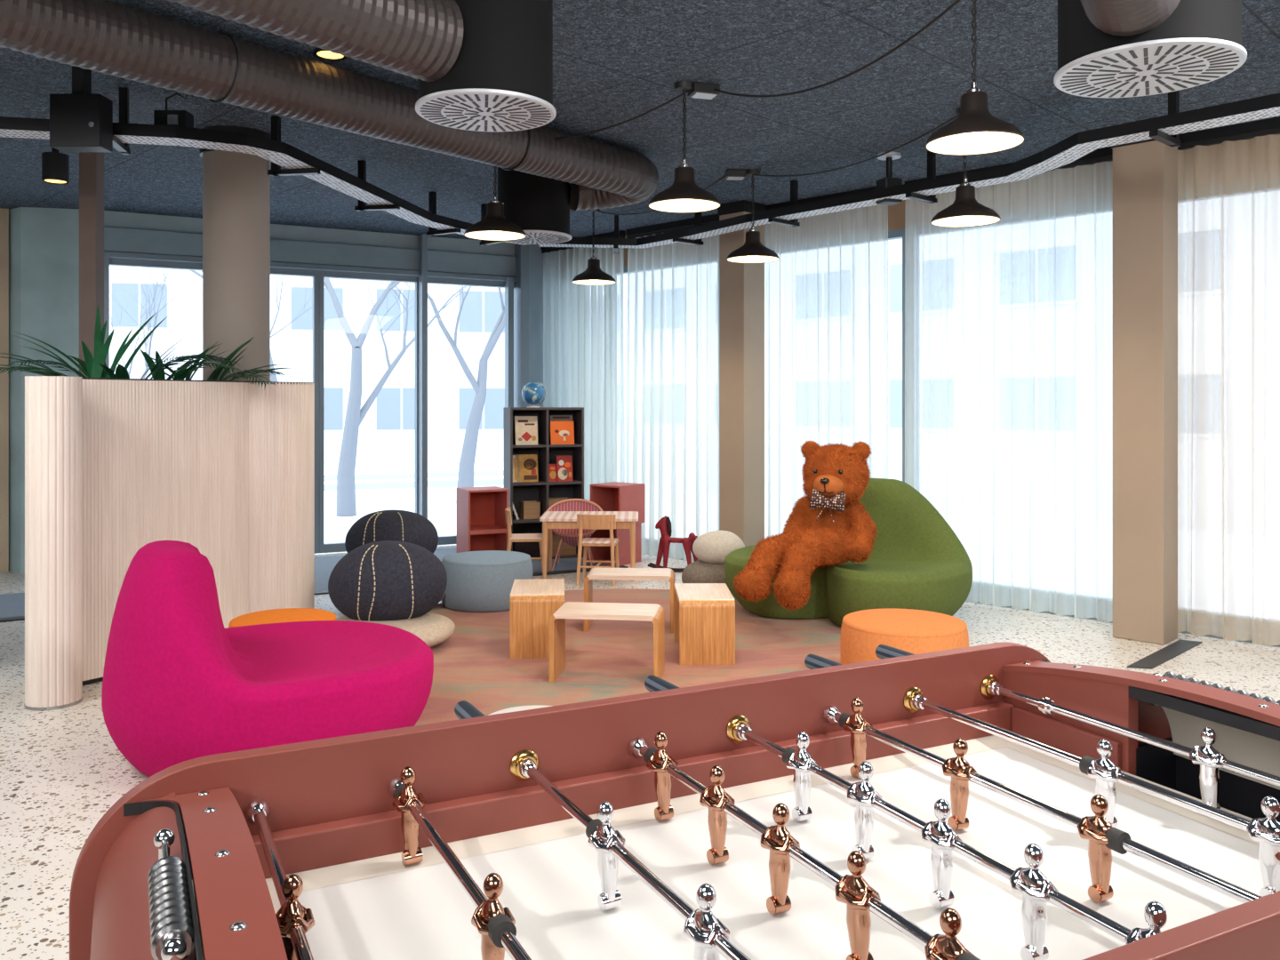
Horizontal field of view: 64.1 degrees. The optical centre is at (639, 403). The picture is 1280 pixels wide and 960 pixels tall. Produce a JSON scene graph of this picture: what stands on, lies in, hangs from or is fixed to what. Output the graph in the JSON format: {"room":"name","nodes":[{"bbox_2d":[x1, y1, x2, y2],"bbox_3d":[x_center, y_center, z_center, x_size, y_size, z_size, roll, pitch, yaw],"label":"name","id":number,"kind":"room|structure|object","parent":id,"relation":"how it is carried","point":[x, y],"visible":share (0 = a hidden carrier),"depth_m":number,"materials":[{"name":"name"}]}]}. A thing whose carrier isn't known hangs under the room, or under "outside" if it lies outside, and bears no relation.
{"room":"common room","nodes":[
{"label":"common room","id":0,"kind":"room"},
{"bbox_2d":[0,208,8,572],"bbox_3d":[-6.404,-0.110,8.343,2.316,3.020,0.243,0,0,-14],"label":"wall","id":1,"kind":"structure","parent":0,"point":[4,212],"depth_m":8.49,"materials":[{"name":"beige paint"}]},
{"bbox_2d":[8,207,79,573],"bbox_3d":[-4.905,-0.110,8.583,0.686,3.020,0.470,0,0,28],"label":"wall pier","id":2,"kind":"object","parent":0,"point":[44,243],"visible":0.41,"depth_m":8.47,"materials":[{"name":"grey paint"}]},
{"bbox_2d":[104,210,514,280],"bbox_3d":[-2.764,-1.440,9.687,4.146,0.360,0.300,0,0,-28],"label":"wall","id":3,"kind":"structure","parent":0,"point":[111,219],"depth_m":9.45,"materials":[{"name":"grey paint"}]},
{"bbox_2d":[104,251,109,367],"bbox_3d":[-4.469,0.070,8.539,0.060,2.660,0.100,0,0,-28],"label":"trim","id":4,"kind":"structure","parent":3,"relation":"attached to","point":[106,254],"depth_m":8.50,"materials":[{"name":"blue metal"}]},
{"bbox_2d":[109,257,202,271],"bbox_3d":[-4.062,0.075,8.861,1.076,2.610,0.080,0,0,-28],"label":"window","id":5,"kind":"structure","parent":3,"relation":"in","point":[113,261],"depth_m":8.77,"materials":[{"name":"blue metal"}]},
{"bbox_2d":[270,267,319,553],"bbox_3d":[-3.281,0.075,9.283,0.698,2.610,0.080,0,0,-28],"label":"window","id":6,"kind":"structure","parent":3,"relation":"in","point":[279,271],"depth_m":9.40,"materials":[{"name":"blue metal"}]},
{"bbox_2d":[104,226,516,281],"bbox_3d":[-2.684,-1.380,9.540,4.146,0.200,0.035,0,0,-28],"label":"trim","id":7,"kind":"structure","parent":3,"relation":"attached to","point":[116,239],"depth_m":9.43,"materials":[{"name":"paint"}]},
{"bbox_2d":[319,270,418,552],"bbox_3d":[-2.552,0.075,9.676,0.959,2.610,0.080,0,0,-28],"label":"window","id":8,"kind":"structure","parent":3,"relation":"in","point":[336,547],"depth_m":9.46,"materials":[{"name":"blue metal"}]},
{"bbox_2d":[418,233,427,518],"bbox_3d":[-2.083,-0.110,9.816,0.055,3.020,0.120,0,0,-28],"label":"trim","id":9,"kind":"structure","parent":3,"relation":"attached to","point":[423,237],"depth_m":9.77,"materials":[{"name":"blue metal"}]},
{"bbox_2d":[427,276,514,544],"bbox_3d":[-1.686,0.075,10.144,1.008,2.610,0.080,0,0,-28],"label":"window","id":10,"kind":"structure","parent":3,"relation":"in","point":[448,540],"depth_m":10.07,"materials":[{"name":"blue metal"}]},
{"bbox_2d":[504,277,513,407],"bbox_3d":[-1.309,0.070,10.245,0.060,2.660,0.100,0,0,-28],"label":"trim","id":11,"kind":"structure","parent":3,"relation":"attached to","point":[509,283],"depth_m":10.20,"materials":[{"name":"blue metal"}]},
{"bbox_2d":[528,244,559,407],"bbox_3d":[-0.954,-0.110,10.630,0.666,3.020,0.360,0,0,-28],"label":"wall","id":12,"kind":"structure","parent":0,"point":[535,255],"depth_m":10.37,"materials":[{"name":"stone"}]},
{"bbox_2d":[314,547,615,591],"bbox_3d":[-2.300,1.397,8.614,3.950,0.006,1.770,0,0,-28],"label":"trim","id":13,"kind":"structure","parent":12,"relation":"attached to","point":[324,565],"depth_m":8.83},
{"bbox_2d":[456,528,507,552],"bbox_3d":[-1.321,1.228,8.561,0.345,0.345,0.345,0,0,-26],"label":"cube shelf","id":14,"kind":"object","parent":13,"relation":"on","point":[488,540],"visible":0.37,"depth_m":8.63,"materials":[{"name":"red wood"}]},
{"bbox_2d":[456,486,508,533],"bbox_3d":[-1.321,0.882,8.561,0.345,0.345,0.345,0,0,-26],"label":"cube shelf","id":15,"kind":"object","parent":14,"relation":"on","point":[479,509],"visible":0.97,"depth_m":8.62,"materials":[{"name":"red wood"}]},
{"bbox_2d":[504,507,542,572],"bbox_3d":[-0.937,1.128,8.299,0.339,0.547,0.304,0,0,-8],"label":"child chair","id":16,"kind":"object","parent":13,"relation":"on","point":[511,537],"visible":0.7,"depth_m":8.18,"materials":[{"name":"brown wood"}]},
{"bbox_2d":[503,407,583,559],"bbox_3d":[-0.879,0.718,9.312,0.675,1.365,0.330,0,0,-18],"label":"bookcase","id":17,"kind":"object","parent":13,"relation":"on","point":[540,491],"visible":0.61,"depth_m":9.31,"materials":[{"name":"grey wood"}]},
{"bbox_2d":[514,416,537,445],"bbox_3d":[-1.022,0.243,9.186,0.205,0.260,0.060,0,0,-18],"label":"picture book","id":18,"kind":"object","parent":17,"relation":"on","point":[525,427],"visible":1,"depth_m":9.18,"materials":[{"name":"beige paper"}]},
{"bbox_2d":[512,531,540,557],"bbox_3d":[-1.032,1.278,9.256,0.250,0.200,0.200,0,0,-18],"label":"storage box","id":19,"kind":"object","parent":17,"relation":"on","point":[532,548],"visible":0.37,"depth_m":9.17,"materials":[{"name":"fabric"}]},
{"bbox_2d":[515,454,538,482],"bbox_3d":[-1.024,0.585,9.230,0.200,0.251,0.064,0,0,-18],"label":"picture book","id":20,"kind":"object","parent":17,"relation":"on","point":[528,464],"visible":1,"depth_m":9.22,"materials":[{"name":"yellow paper"}]},
{"bbox_2d":[520,500,540,519],"bbox_3d":[-1.000,0.967,9.314,0.150,0.150,0.150,0,0,-18],"label":"storage box","id":21,"kind":"object","parent":17,"relation":"on","point":[530,509],"visible":0.96,"depth_m":9.25,"materials":[{"name":"cardboard"}]},
{"bbox_2d":[521,381,545,407],"bbox_3d":[-0.969,-0.084,9.277,0.208,0.237,0.208,0,0,30],"label":"globe","id":22,"kind":"object","parent":17,"relation":"on","point":[532,393],"visible":0.99,"depth_m":9.21,"materials":[{"name":"blue plastic"}]},
{"bbox_2d":[549,420,574,444],"bbox_3d":[-0.709,0.265,9.278,0.220,0.215,0.049,0,0,-18],"label":"picture book","id":23,"kind":"object","parent":17,"relation":"on","point":[561,432],"visible":1,"depth_m":9.27,"materials":[{"name":"orange paper"}]},
{"bbox_2d":[555,455,572,481],"bbox_3d":[-0.689,0.592,9.305,0.145,0.236,0.058,0,0,-18],"label":"picture book","id":24,"kind":"object","parent":17,"relation":"on","point":[564,464],"visible":1,"depth_m":9.29,"materials":[{"name":"red paper"}]},
{"bbox_2d":[552,533,575,555],"bbox_3d":[-0.728,1.288,9.377,0.240,0.180,0.200,0,0,-18],"label":"storage box","id":25,"kind":"object","parent":17,"relation":"on","point":[566,548],"visible":0.3,"depth_m":9.28,"materials":[{"name":"cardboard"}]},
{"bbox_2d":[546,498,603,571],"bbox_3d":[-0.560,1.116,8.712,0.521,0.574,0.437,0,0,0],"label":"rattan chair","id":26,"kind":"object","parent":13,"relation":"on","point":[569,536],"visible":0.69,"depth_m":8.85,"materials":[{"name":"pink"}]},
{"bbox_2d":[514,243,528,407],"bbox_3d":[-1.186,-0.110,10.278,0.090,3.020,0.160,0,0,-28],"label":"trim","id":27,"kind":"structure","parent":12,"relation":"attached to","point":[521,251],"depth_m":10.22,"materials":[{"name":"blue metal"}]},
{"bbox_2d":[0,0,1279,242],"bbox_3d":[0.500,-1.680,2.620,16.000,0.120,16.240,0,0,0],"label":"ceiling","id":28,"kind":"structure","parent":0,"point":[615,61],"depth_m":5.46,"materials":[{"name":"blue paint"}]},
{"bbox_2d":[41,146,69,184],"bbox_3d":[-3.430,-1.460,6.000,0.140,0.320,0.140,0,0,0],"label":"spotlight","id":29,"kind":"object","parent":28,"relation":"attached to","point":[55,164],"visible":0.87,"depth_m":5.95,"materials":[{"name":"black paint"}]},
{"bbox_2d":[49,65,112,151],"bbox_3d":[-2.660,-1.415,4.864,0.240,0.410,0.133,0,0,0],"label":"control box","id":30,"kind":"object","parent":28,"relation":"hanging from","point":[81,120],"visible":0.98,"depth_m":4.81,"materials":[{"name":"black metal"}]},
{"bbox_2d":[0,87,527,245],"bbox_3d":[-1.902,-1.455,6.419,1.200,0.330,4.509,0,0,35],"label":"cable tray","id":31,"kind":"object","parent":28,"relation":"hanging from","point":[296,162],"visible":0.77,"depth_m":5.48,"materials":[{"name":"metal"}]},
{"bbox_2d":[153,92,193,127],"bbox_3d":[-2.370,-1.500,5.198,0.160,0.241,0.104,0,0,0],"label":"electrical box","id":32,"kind":"object","parent":31,"relation":"on","point":[184,118],"visible":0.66,"depth_m":5.15,"materials":[{"name":"black paint"}]},
{"bbox_2d":[167,0,463,81],"bbox_3d":[-1.275,-1.359,2.768,0.292,0.521,1.839,0,0,39],"label":"ventilation duct","id":33,"kind":"object","parent":28,"relation":"hanging from","point":[419,39],"visible":1,"depth_m":3.17,"materials":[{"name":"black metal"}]},
{"bbox_2d":[0,0,658,211],"bbox_3d":[-2.030,-1.450,4.720,5.863,0.341,1.411,0,0,-40],"label":"ventilation duct","id":34,"kind":"object","parent":28,"relation":"hanging from","point":[116,39],"visible":0.88,"depth_m":4.56,"materials":[{"name":"black metal"}]},
{"bbox_2d":[312,48,346,60],"bbox_3d":[-1.430,-1.614,4.720,0.150,0.012,0.150,0,0,0],"label":"recessed light","id":35,"kind":"object","parent":28,"relation":"in","point":[324,54],"visible":0.67,"depth_m":4.74,"materials":[{"name":"black paint"}]},
{"bbox_2d":[415,0,556,131],"bbox_3d":[-0.552,-1.329,3.670,0.500,0.582,0.500,0,0,0],"label":"ceiling vent","id":36,"kind":"object","parent":28,"relation":"in","point":[500,77],"visible":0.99,"depth_m":3.49,"materials":[{"name":"black"}]},
{"bbox_2d":[464,165,526,240],"bbox_3d":[-0.865,-1.310,6.100,0.366,0.620,0.366,0,0,-26],"label":"pendant lamp","id":37,"kind":"object","parent":28,"relation":"hanging from","point":[494,227],"visible":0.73,"depth_m":6.06,"materials":[{"name":"black metal"}]},
{"bbox_2d":[497,166,571,244],"bbox_3d":[-0.700,-1.354,6.750,0.500,0.532,0.500,0,0,0],"label":"ceiling vent","id":38,"kind":"object","parent":28,"relation":"in","point":[539,205],"visible":0.72,"depth_m":6.55,"materials":[{"name":"black metal"}]},
{"bbox_2d":[541,230,625,500],"bbox_3d":[-0.615,-0.120,10.055,1.367,3.000,0.176,0,0,45],"label":"sheer curtain","id":39,"kind":"object","parent":28,"relation":"hanging from","point":[583,324],"visible":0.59,"depth_m":9.88,"materials":[{"name":"white fabric"}]},
{"bbox_2d":[571,208,615,285],"bbox_3d":[-0.382,-1.310,8.450,0.366,0.620,0.366,0,0,-22],"label":"pendant lamp","id":40,"kind":"object","parent":28,"relation":"hanging from","point":[593,275],"visible":0.98,"depth_m":8.40,"materials":[{"name":"black metal"}]},
{"bbox_2d":[626,214,719,560],"bbox_3d":[0.284,-0.120,9.120,1.140,3.000,0.134,0,0,41],"label":"sheer curtain","id":41,"kind":"object","parent":28,"relation":"hanging from","point":[673,365],"visible":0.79,"depth_m":9.08,"materials":[{"name":"white fabric"}]},
{"bbox_2d":[648,80,720,212],"bbox_3d":[0.225,-1.310,5.180,0.366,0.620,0.366,0,0,34],"label":"pendant lamp","id":42,"kind":"object","parent":28,"relation":"hanging from","point":[684,196],"visible":1,"depth_m":5.14,"materials":[{"name":"black metal"}]},
{"bbox_2d":[554,89,690,139],"bbox_3d":[-0.290,-1.540,5.640,1.429,0.112,0.012,0,0,40],"label":"cable","id":43,"kind":"object","parent":42,"relation":"hanging from","point":[687,91],"visible":0.66,"depth_m":5.45,"materials":[{"name":"black paint"}]},
{"bbox_2d":[688,81,719,99],"bbox_3d":[0.325,-1.593,5.210,0.140,0.055,0.100,0,0,-17],"label":"junction box","id":44,"kind":"object","parent":28,"relation":"attached to","point":[705,91],"visible":0.92,"depth_m":5.17,"materials":[{"name":"black paint"}]},
{"bbox_2d":[726,168,779,263],"bbox_3d":[0.784,-1.310,7.100,0.366,0.620,0.366,0,0,-12],"label":"pendant lamp","id":45,"kind":"object","parent":28,"relation":"hanging from","point":[753,251],"visible":0.99,"depth_m":7.06,"materials":[{"name":"black metal"}]},
{"bbox_2d":[752,114,958,176],"bbox_3d":[1.271,-1.530,6.360,0.012,0.132,1.775,0,0,-33],"label":"cable","id":46,"kind":"object","parent":45,"relation":"hanging from","point":[956,116],"visible":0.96,"depth_m":6.22,"materials":[{"name":"black paint"}]},
{"bbox_2d":[764,186,887,538],"bbox_3d":[1.320,-0.120,8.109,1.503,3.000,0.136,0,0,44],"label":"sheer curtain","id":47,"kind":"object","parent":28,"relation":"hanging from","point":[826,293],"visible":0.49,"depth_m":7.99,"materials":[{"name":"white fabric"}]},
{"bbox_2d":[876,152,902,205],"bbox_3d":[1.620,-1.460,6.650,0.155,0.320,0.150,0,0,0],"label":"ceiling speaker","id":48,"kind":"object","parent":28,"relation":"attached to","point":[888,181],"visible":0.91,"depth_m":6.61,"materials":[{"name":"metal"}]},
{"bbox_2d":[538,90,1279,253],"bbox_3d":[1.915,-1.455,6.177,0.901,0.330,7.326,0,0,-43],"label":"cable tray","id":49,"kind":"object","parent":28,"relation":"hanging from","point":[1166,130],"visible":0.93,"depth_m":6.01,"materials":[{"name":"metal"}]},
{"bbox_2d":[930,107,1000,227],"bbox_3d":[1.789,-1.310,5.620,0.366,0.620,0.366,0,0,-2],"label":"pendant lamp","id":50,"kind":"object","parent":28,"relation":"hanging from","point":[965,211],"visible":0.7,"depth_m":5.58,"materials":[{"name":"black metal"}]},
{"bbox_2d":[925,0,1024,155],"bbox_3d":[1.288,-1.310,3.940,0.366,0.620,0.366,0,0,0],"label":"pendant lamp","id":51,"kind":"object","parent":28,"relation":"hanging from","point":[975,131],"visible":1,"depth_m":3.92,"materials":[{"name":"brown metal"}]},
{"bbox_2d":[713,0,960,97],"bbox_3d":[0.822,-1.505,4.560,0.012,0.182,1.533,0,0,-36],"label":"cable","id":52,"kind":"object","parent":51,"relation":"hanging from","point":[954,4],"visible":1,"depth_m":4.41,"materials":[{"name":"black paint"}]},
{"bbox_2d":[960,81,987,94],"bbox_3d":[1.288,-1.211,3.940,0.090,0.048,0.060,0,0,32],"label":"socket","id":53,"kind":"object","parent":51,"relation":"attached to","point":[974,90],"depth_m":3.91,"materials":[{"name":"silver metal"}]},
{"bbox_2d":[904,146,1112,622],"bbox_3d":[2.492,-0.120,6.923,1.550,3.000,0.132,0,0,43],"label":"sheer curtain","id":54,"kind":"object","parent":28,"relation":"hanging from","point":[1009,321],"visible":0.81,"depth_m":6.87,"materials":[{"name":"white fabric"}]},
{"bbox_2d":[1053,0,1247,97],"bbox_3d":[1.586,-1.327,3.200,0.540,0.586,0.540,0,0,0],"label":"ceiling vent","id":55,"kind":"object","parent":28,"relation":"in","point":[1200,43],"visible":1,"depth_m":3.10,"materials":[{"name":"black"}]},
{"bbox_2d":[1080,0,1180,36],"bbox_3d":[1.167,-1.215,2.519,0.278,0.282,1.085,0,0,30],"label":"ventilation duct","id":56,"kind":"object","parent":55,"relation":"attached to","point":[1121,18],"visible":1,"depth_m":2.88,"materials":[{"name":"silver metal"}]},
{"bbox_2d":[1177,116,1279,646],"bbox_3d":[4.014,-0.120,5.406,2.475,3.000,0.184,0,0,44],"label":"sheer curtain","id":57,"kind":"object","parent":28,"relation":"hanging from","point":[1228,190],"visible":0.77,"depth_m":5.96,"materials":[{"name":"white fabric"}]},
{"bbox_2d":[0,544,1279,959],"bbox_3d":[0.500,1.460,2.620,16.000,0.120,16.240,0,0,0],"label":"floor","id":58,"kind":"structure","parent":0,"point":[61,770],"depth_m":4.25,"materials":[{"name":"stone"}]},
{"bbox_2d":[0,592,24,617],"bbox_3d":[-4.581,1.397,6.945,1.650,0.006,1.000,0,0,-28],"label":"trim","id":59,"kind":"structure","parent":58,"relation":"on","point":[11,604],"depth_m":7.08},
{"bbox_2d":[79,152,103,377],"bbox_3d":[-3.460,-0.110,6.450,0.150,3.020,0.140,0,0,0],"label":"slim post","id":60,"kind":"object","parent":58,"relation":"on","point":[91,164],"visible":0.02,"depth_m":6.40,"materials":[{"name":"brown paint"}]},
{"bbox_2d":[24,376,314,711],"bbox_3d":[-2.485,0.636,5.468,0.599,1.528,1.665,0,0,34],"label":"screen","id":61,"kind":"object","parent":58,"relation":"on","point":[115,468],"visible":0.77,"depth_m":5.32,"materials":[{"name":"beige wood"}]},
{"bbox_2d":[0,304,290,388],"bbox_3d":[-2.632,-0.300,5.468,1.548,0.489,0.671,0,0,-22],"label":"potted palm","id":62,"kind":"object","parent":61,"relation":"on","point":[95,366],"visible":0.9,"depth_m":5.47,"materials":[{"name":"green plant"}]},
{"bbox_2d":[200,125,271,381],"bbox_3d":[-2.430,-0.110,6.160,0.410,3.020,0.410,0,0,0],"label":"round column","id":63,"kind":"structure","parent":58,"relation":"on","point":[236,185],"depth_m":6.00,"materials":[{"name":"beige paint"}]},
{"bbox_2d":[101,540,433,776],"bbox_3d":[-1.508,0.979,4.221,1.272,0.842,1.217,0,0,-30],"label":"lounge chair","id":64,"kind":"object","parent":58,"relation":"on","point":[179,685],"visible":0.9,"depth_m":3.74,"materials":[{"name":"fabric"}]},
{"bbox_2d":[228,608,336,627],"bbox_3d":[-1.800,1.236,5.160,0.530,0.327,0.530,0,0,0],"label":"pouf","id":65,"kind":"object","parent":58,"relation":"on","point":[287,614],"visible":0.29,"depth_m":5.16,"materials":[{"name":"orange fabric"}]},
{"bbox_2d":[0,565,628,622],"bbox_3d":[-2.585,1.394,7.406,5.600,0.012,0.085,0,0,-28],"label":"trim","id":66,"kind":"structure","parent":58,"relation":"on","point":[20,618],"depth_m":8.31,"materials":[{"name":"grey metal"}]},
{"bbox_2d":[539,511,638,578],"bbox_3d":[-0.405,1.153,8.320,0.780,0.495,0.550,0,0,0],"label":"table","id":67,"kind":"object","parent":58,"relation":"on","point":[550,520],"visible":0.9,"depth_m":8.08,"materials":[{"name":"brown wood"}]},
{"bbox_2d":[576,513,619,585],"bbox_3d":[-0.326,1.128,8.013,0.304,0.547,0.339,0,0,6],"label":"child chair","id":68,"kind":"object","parent":58,"relation":"on","point":[589,522],"visible":0.98,"depth_m":7.88,"materials":[{"name":"brown wood"}]},
{"bbox_2d":[586,523,641,565],"bbox_3d":[-0.230,1.228,9.022,0.345,0.345,0.345,0,0,38],"label":"cube shelf","id":69,"kind":"object","parent":58,"relation":"on","point":[598,553],"visible":0.39,"depth_m":9.01,"materials":[{"name":"red wood"}]},
{"bbox_2d":[589,481,644,524],"bbox_3d":[-0.200,0.882,9.022,0.345,0.345,0.345,0,0,38],"label":"cube shelf","id":70,"kind":"object","parent":69,"relation":"on","point":[613,496],"visible":0.66,"depth_m":9.01,"materials":[{"name":"red wood"}]},
{"bbox_2d":[414,588,840,726],"bbox_3d":[-0.100,1.394,5.900,3.560,0.012,3.560,0,0,0],"label":"round rug","id":71,"kind":"object","parent":58,"relation":"on","point":[474,665],"visible":0.29,"depth_m":5.57,"materials":[{"name":"carpet"}]},
{"bbox_2d":[336,612,455,647],"bbox_3d":[-1.463,1.300,5.858,0.784,0.175,0.716,0,0,0],"label":"pebble","id":72,"kind":"object","parent":71,"relation":"on","point":[433,628],"visible":0.29,"depth_m":5.73,"materials":[{"name":"beige fabric"}]},
{"bbox_2d":[328,540,447,621],"bbox_3d":[-1.462,1.023,5.936,0.675,0.444,0.612,0,0,-3],"label":"pouf","id":73,"kind":"object","parent":72,"relation":"on","point":[384,580],"visible":0.94,"depth_m":5.71,"materials":[{"name":"black fabric"}]},
{"bbox_2d":[441,550,532,612],"bbox_3d":[-1.060,1.220,7.080,0.630,0.337,0.630,0,0,0],"label":"pouf","id":74,"kind":"object","parent":71,"relation":"on","point":[477,581],"visible":0.88,"depth_m":6.81,"materials":[{"name":"grey fabric"}]},
{"bbox_2d":[509,578,564,658],"bbox_3d":[-0.580,1.216,5.840,0.295,0.345,0.550,0,0,-4],"label":"stool","id":75,"kind":"object","parent":71,"relation":"on","point":[532,603],"visible":0.96,"depth_m":5.57,"materials":[{"name":"brown wood"}]},
{"bbox_2d":[548,601,664,682],"bbox_3d":[-0.163,1.216,5.200,0.550,0.345,0.295,0,0,7],"label":"bench","id":76,"kind":"object","parent":71,"relation":"on","point":[655,613],"visible":0.99,"depth_m":5.12,"materials":[{"name":"brown wood"}]},
{"bbox_2d":[584,568,675,632],"bbox_3d":[-0.060,1.216,6.340,0.550,0.345,0.295,0,0,3],"label":"stool","id":77,"kind":"object","parent":71,"relation":"on","point":[595,573],"visible":0.96,"depth_m":6.21,"materials":[{"name":"brown wood"}]},
{"bbox_2d":[673,583,735,664],"bbox_3d":[0.352,1.216,5.700,0.295,0.345,0.550,0,0,-1],"label":"stool","id":78,"kind":"object","parent":71,"relation":"on","point":[704,613],"visible":1,"depth_m":5.43,"materials":[{"name":"brown wood"}]},
{"bbox_2d":[681,560,732,593],"bbox_3d":[0.546,1.275,7.548,0.475,0.251,0.482,0,0,0],"label":"pebble","id":79,"kind":"object","parent":71,"relation":"on","point":[697,572],"visible":0.33,"depth_m":7.37,"materials":[{"name":"grey fabric"}]},
{"bbox_2d":[692,530,744,563],"bbox_3d":[0.585,1.058,7.550,0.382,0.239,0.356,0,0,-11],"label":"pebble","id":80,"kind":"object","parent":79,"relation":"on","point":[712,547],"visible":0.8,"depth_m":7.42,"materials":[{"name":"beige fabric"}]},
{"bbox_2d":[724,478,972,627],"bbox_3d":[1.391,0.955,6.820,1.599,0.867,1.288,0,0,38],"label":"lounge chair","id":81,"kind":"object","parent":71,"relation":"on","point":[916,561],"visible":0.54,"depth_m":6.54,"materials":[{"name":"green fabric"}]},
{"bbox_2d":[732,440,878,611],"bbox_3d":[1.031,0.719,6.280,0.606,0.990,1.128,0,0,40],"label":"teddy bear","id":82,"kind":"object","parent":81,"relation":"on","point":[829,524],"visible":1,"depth_m":6.32},
{"bbox_2d":[840,608,969,664],"bbox_3d":[1.270,1.216,4.920,0.600,0.367,0.600,0,0,0],"label":"pouf","id":83,"kind":"object","parent":71,"relation":"on","point":[910,630],"visible":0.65,"depth_m":4.76,"materials":[{"name":"orange fabric"}]},
{"bbox_2d":[648,514,698,572],"bbox_3d":[0.300,1.166,8.519,0.468,0.466,0.130,0,0,12],"label":"horse","id":84,"kind":"object","parent":58,"relation":"on","point":[664,524],"visible":0.84,"depth_m":8.50},
{"bbox_2d":[69,641,1279,959],"bbox_3d":[0.274,0.934,1.314,1.800,0.932,1.515,0,0,-27],"label":"table","id":85,"kind":"object","parent":58,"relation":"on","point":[996,801],"visible":1,"depth_m":1.43,"materials":[{"name":"wood"}]},
{"bbox_2d":[1161,706,1279,789],"bbox_3d":[0.976,0.565,1.667,0.095,0.120,0.300,0,0,-27],"label":"goal","id":86,"kind":"object","parent":85,"relation":"attached to","point":[1261,753],"depth_m":1.72,"materials":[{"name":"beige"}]},
{"bbox_2d":[717,200,765,546],"bbox_3d":[0.828,-0.110,8.328,0.276,3.020,0.276,0,0,45],"label":"square column","id":87,"kind":"structure","parent":58,"relation":"on","point":[741,285],"depth_m":8.24,"materials":[{"name":"brown paint"}]},
{"bbox_2d":[1110,138,1177,644],"bbox_3d":[3.016,-0.110,6.106,0.306,3.020,0.256,0,0,45],"label":"square column","id":88,"kind":"structure","parent":58,"relation":"on","point":[1145,172],"depth_m":6.01,"materials":[{"name":"brown paint"}]},
{"bbox_2d":[1126,639,1202,669],"bbox_3d":[2.933,1.397,5.702,0.113,0.006,0.898,0,0,45],"label":"floor vent","id":89,"kind":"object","parent":58,"relation":"on","point":[1168,652],"depth_m":5.67,"materials":[{"name":"grey metal"}]},
{"bbox_3d":[-1.699,1.249,7.020,0.806,0.303,0.725,0,0,0],"label":"pebble","id":90,"kind":"object","parent":58,"relation":"on","visible":0},
{"bbox_2d":[344,509,438,553],"bbox_3d":[-1.701,0.926,7.018,0.625,0.388,0.588,0,0,7],"label":"pebble","id":91,"kind":"object","parent":90,"relation":"on","point":[390,524],"visible":0.48,"depth_m":6.83,"materials":[{"name":"black fabric"}]},
{"bbox_2d":[624,138,1251,266],"bbox_3d":[3.776,-1.470,6.136,13.620,0.300,0.300,0,0,45],"label":"wall","id":92,"kind":"structure","parent":0,"point":[896,212],"depth_m":7.75,"materials":[{"name":"grey paint"}]},
{"bbox_2d":[888,228,905,481],"bbox_3d":[1.397,0.015,8.360,1.830,2.670,0.080,0,0,45],"label":"window","id":93,"kind":"structure","parent":92,"relation":"in","point":[897,234],"depth_m":7.71,"materials":[{"name":"blue metal"}]},
{"label":"outside","id":94,"kind":"structure","parent":0,"visible":0},
{"bbox_2d":[324,462,503,545],"bbox_3d":[0.000,1.725,47.500,120.000,0.050,85.000,0,0,0],"label":"street","id":95,"kind":"structure","parent":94,"point":[442,504],"depth_m":18.36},
{"bbox_2d":[109,267,202,378],"bbox_3d":[-9.203,-1.670,15.825,5.043,6.781,2.752,0,0,-20],"label":"bare tree","id":96,"kind":"object","parent":95,"relation":"on","point":[146,342],"visible":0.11,"depth_m":16.37,"materials":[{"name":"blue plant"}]},
{"bbox_2d":[191,270,312,381],"bbox_3d":[-8.431,-2.609,20.094,4.423,8.644,5.386,0,0,12],"label":"bare tree","id":97,"kind":"object","parent":95,"relation":"on","point":[273,378],"visible":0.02,"depth_m":20.68,"materials":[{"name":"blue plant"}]},
{"bbox_2d":[109,265,504,463],"bbox_3d":[-14.402,-5.450,28.155,24.200,14.300,1.650,0,0,-12],"label":"apartment building","id":98,"kind":"structure","parent":95,"relation":"on","point":[386,432],"depth_m":28.90,"materials":[{"name":"white"}]},
{"bbox_2d":[324,278,476,516],"bbox_3d":[-4.196,-2.150,16.673,5.096,7.706,2.768,0,0,6],"label":"bare tree","id":99,"kind":"object","parent":95,"relation":"on","point":[346,484],"visible":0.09,"depth_m":15.50,"materials":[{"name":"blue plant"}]},
{"bbox_2d":[324,470,503,490],"bbox_3d":[-8.331,1.640,20.503,18.000,0.120,2.720,0,0,-24],"label":"trim","id":100,"kind":"structure","parent":95,"relation":"on","point":[486,473],"depth_m":21.39,"materials":[{"name":"grey"}]},
{"bbox_2d":[427,285,504,502],"bbox_3d":[-2.860,-2.157,17.723,4.550,7.738,3.499,0,0,6],"label":"bare tree","id":101,"kind":"object","parent":95,"relation":"on","point":[467,462],"visible":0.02,"depth_m":17.67,"materials":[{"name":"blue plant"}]},
{"bbox_2d":[624,239,902,482],"bbox_3d":[8.170,-2.950,13.885,26.200,9.300,1.651,0,0,45],"label":"office building","id":102,"kind":"structure","parent":95,"relation":"on","point":[894,246],"depth_m":16.87,"materials":[{"name":"white"}]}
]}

